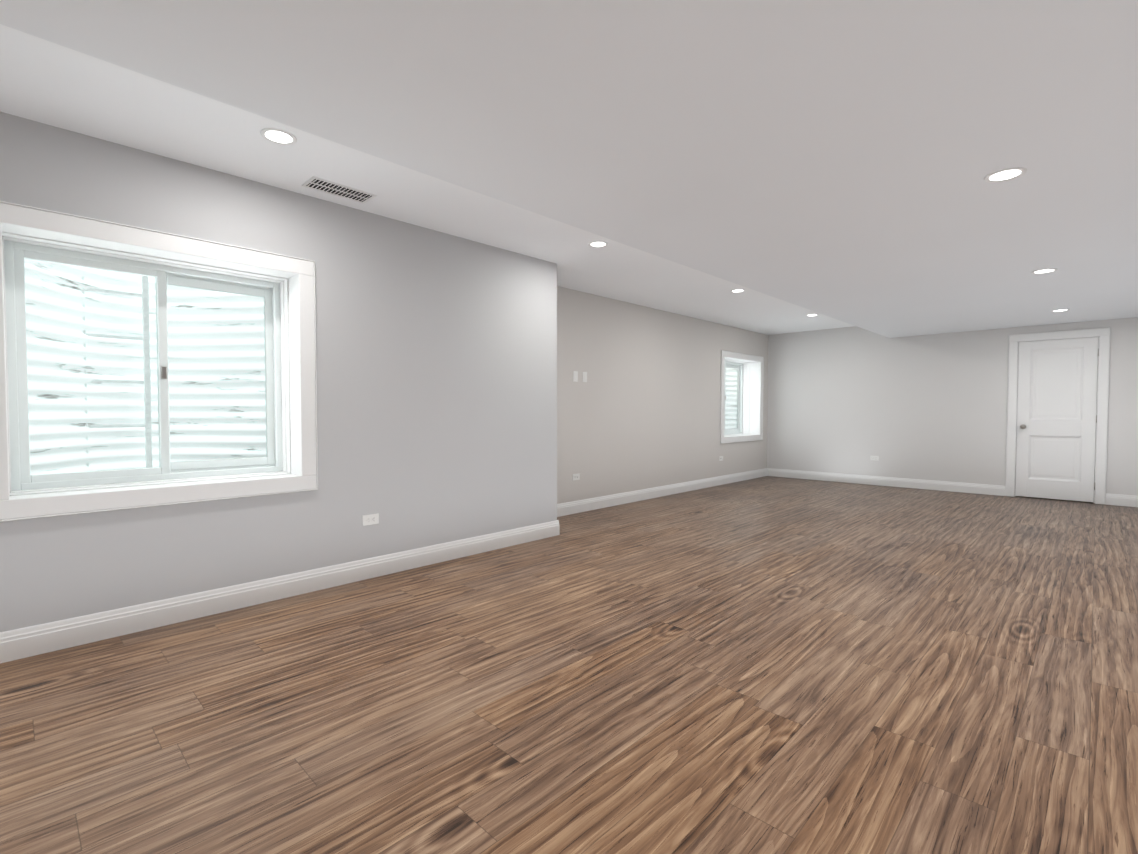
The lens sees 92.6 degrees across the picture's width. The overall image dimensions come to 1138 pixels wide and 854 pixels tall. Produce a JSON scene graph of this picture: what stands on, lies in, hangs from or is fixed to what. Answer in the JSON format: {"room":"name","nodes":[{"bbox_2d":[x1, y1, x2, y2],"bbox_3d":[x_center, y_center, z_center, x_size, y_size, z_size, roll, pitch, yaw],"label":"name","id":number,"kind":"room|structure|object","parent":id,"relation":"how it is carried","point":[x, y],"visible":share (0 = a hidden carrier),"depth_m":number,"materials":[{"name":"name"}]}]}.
{"room":"finished basement","nodes":[
{"label":"finished basement","id":0,"kind":"room"},
{"bbox_2d":[0,112,556,631],"bbox_3d":[-2.413,-0.207,2.836,0.400,2.502,6.204,2,2,44],"label":"wall","id":1,"kind":"structure","parent":0,"point":[436,358],"depth_m":3.54,"materials":[{"name":"paint"}]},
{"bbox_2d":[24,258,265,474],"bbox_3d":[-2.744,-0.671,3.510,1.072,2.652,1.840,2,2,44],"label":"window well","id":2,"kind":"object","parent":1,"relation":"attached to","point":[180,313],"depth_m":3.84,"materials":[{"name":"metal"}]},
{"bbox_2d":[0,201,317,521],"bbox_3d":[-2.212,-0.306,3.004,0.400,1.418,1.438,2,2,44],"label":"window","id":3,"kind":"structure","parent":1,"relation":"in","point":[283,286],"depth_m":3.00,"materials":[{"name":"paint"}]},
{"bbox_2d":[0,516,559,662],"bbox_3d":[-2.247,0.980,2.741,0.017,0.135,6.190,2,2,44],"label":"baseboard","id":4,"kind":"structure","parent":1,"relation":"attached to","point":[21,643],"depth_m":3.09,"materials":[{"name":"paint"}]},
{"bbox_2d":[362,513,378,525],"bbox_3d":[-1.339,0.625,3.674,0.008,0.070,0.115,2,2,44],"label":"outlet","id":5,"kind":"object","parent":1,"relation":"attached to","point":[370,519],"visible":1,"depth_m":3.67,"materials":[{"name":"plastic"}]},
{"bbox_2d":[0,476,1137,853],"bbox_3d":[2.245,1.118,2.372,9.015,0.120,12.772,2,2,44],"label":"floor","id":6,"kind":"structure","parent":0,"point":[768,664],"depth_m":2.13,"materials":[{"name":"brown wood"}]},
{"bbox_2d":[0,0,1137,337],"bbox_3d":[3.058,-1.383,1.511,6.750,0.476,12.772,2,2,44],"label":"ceiling","id":7,"kind":"structure","parent":0,"point":[840,160],"depth_m":2.04,"materials":[{"name":"paint"}]},
{"bbox_2d":[0,24,853,334],"bbox_3d":[-0.177,-1.585,4.645,2.265,0.250,12.772,2,2,44],"label":"ceiling strip","id":8,"kind":"object","parent":7,"relation":"attached to","point":[58,86],"visible":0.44,"depth_m":3.02,"materials":[{"name":"paint"}]},
{"bbox_2d":[260,128,296,144],"bbox_3d":[-1.400,-1.400,2.625,0.156,0.005,0.156,2,2,44],"label":"recessed light","id":9,"kind":"object","parent":8,"relation":"attached to","point":[278,136],"visible":1,"depth_m":2.62,"materials":[{"name":"paint"}]},
{"bbox_2d":[302,176,376,203],"bbox_3d":[-1.375,-1.417,3.268,0.180,0.006,0.380,2,2,44],"label":"air vent register","id":10,"kind":"object","parent":8,"relation":"attached to","point":[332,188],"visible":1,"depth_m":3.26,"materials":[{"name":"metal"}]},
{"bbox_2d":[588,241,607,247],"bbox_3d":[0.231,-1.448,4.312,0.156,0.005,0.156,2,2,44],"label":"recessed light","id":11,"kind":"object","parent":8,"relation":"attached to","point":[597,244],"visible":1,"depth_m":4.31,"materials":[{"name":"paint"}]},
{"bbox_2d":[730,289,744,292],"bbox_3d":[1.855,-1.496,5.981,0.156,0.005,0.156,2,2,44],"label":"recessed light","id":12,"kind":"object","parent":8,"relation":"attached to","point":[738,290],"visible":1,"depth_m":5.96,"materials":[{"name":"paint"}]},
{"bbox_2d":[984,167,1026,182],"bbox_3d":[2.028,-1.171,2.531,0.156,0.005,0.156,2,2,44],"label":"recessed light","id":13,"kind":"object","parent":7,"relation":"in","point":[1007,174],"visible":1,"depth_m":2.52,"materials":[{"name":"paint"}]},
{"bbox_2d":[1031,268,1056,273],"bbox_3d":[3.725,-1.221,4.264,0.156,0.005,0.156,2,2,44],"label":"recessed light","id":14,"kind":"object","parent":7,"relation":"in","point":[1042,271],"visible":1,"depth_m":4.27,"materials":[{"name":"paint"}]},
{"bbox_2d":[1051,309,1069,311],"bbox_3d":[5.350,-1.269,5.924,0.156,0.005,0.156,2,2,44],"label":"recessed light","id":15,"kind":"object","parent":7,"relation":"in","point":[1059,310],"visible":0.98,"depth_m":5.92,"materials":[{"name":"paint"}]},
{"bbox_2d":[557,286,767,503],"bbox_3d":[1.454,-0.347,7.701,0.400,2.502,6.168,2,2,44],"label":"wall","id":16,"kind":"structure","parent":0,"point":[639,409],"depth_m":6.83,"materials":[{"name":"paint"}]},
{"bbox_2d":[573,371,577,381],"bbox_3d":[0.073,-0.556,5.977,0.010,0.115,0.070,2,2,44],"label":"light switch","id":17,"kind":"object","parent":16,"relation":"attached to","point":[575,376],"visible":1,"depth_m":5.97,"materials":[{"name":"plastic"}]},
{"bbox_2d":[572,473,579,480],"bbox_3d":[0.079,0.553,6.017,0.008,0.070,0.115,2,2,44],"label":"outlet","id":18,"kind":"object","parent":16,"relation":"attached to","point":[575,476],"visible":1,"depth_m":6.01,"materials":[{"name":"plastic"}]},
{"bbox_2d":[583,372,586,381],"bbox_3d":[0.179,-0.559,6.086,0.010,0.115,0.070,2,2,44],"label":"light switch","id":19,"kind":"object","parent":16,"relation":"attached to","point":[584,376],"visible":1,"depth_m":6.08,"materials":[{"name":"plastic"}]},
{"bbox_2d":[557,468,767,515],"bbox_3d":[1.464,0.844,7.447,0.017,0.135,5.768,2,2,44],"label":"baseboard","id":20,"kind":"structure","parent":16,"relation":"attached to","point":[573,507],"depth_m":7.01,"materials":[{"name":"paint"}]},
{"bbox_2d":[725,368,736,428],"bbox_3d":[2.146,-0.842,9.430,1.072,2.652,1.840,2,2,44],"label":"window well","id":21,"kind":"object","parent":16,"relation":"attached to","point":[731,402],"depth_m":9.79,"materials":[{"name":"metal"}]},
{"bbox_2d":[720,350,763,442],"bbox_3d":[2.678,-0.476,8.924,0.400,1.418,1.438,2,2,44],"label":"window","id":22,"kind":"structure","parent":16,"relation":"in","point":[749,391],"depth_m":9.28,"materials":[{"name":"paint"}]},
{"bbox_2d":[767,317,1137,495],"bbox_3d":[6.697,-0.316,6.632,8.615,2.502,0.400,2,2,44],"label":"wall","id":23,"kind":"structure","parent":0,"point":[848,400],"depth_m":7.98,"materials":[{"name":"paint"}]},
{"bbox_2d":[870,456,878,460],"bbox_3d":[4.678,0.476,8.330,0.115,0.070,0.008,2,2,44],"label":"outlet","id":24,"kind":"object","parent":23,"relation":"attached to","point":[876,458],"visible":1,"depth_m":8.33,"materials":[{"name":"plastic"}]},
{"bbox_2d":[768,468,1004,495],"bbox_3d":[4.646,0.818,8.366,3.244,0.135,0.016,2,2,44],"label":"baseboard","id":25,"kind":"structure","parent":23,"relation":"attached to","point":[987,489],"depth_m":8.14,"materials":[{"name":"paint"}]},
{"bbox_2d":[1005,327,1110,504],"bbox_3d":[6.172,-0.138,6.905,0.952,2.131,0.187,2,2,44],"label":"door","id":26,"kind":"structure","parent":23,"relation":"in","point":[1057,412],"depth_m":6.87,"materials":[{"name":"paint"}]},
{"bbox_2d":[1106,493,1137,506],"bbox_3d":[7.912,0.909,5.198,3.974,0.135,0.016,2,2,44],"label":"baseboard","id":27,"kind":"structure","parent":23,"relation":"attached to","point":[1111,499],"depth_m":6.48,"materials":[{"name":"paint"}]}
]}

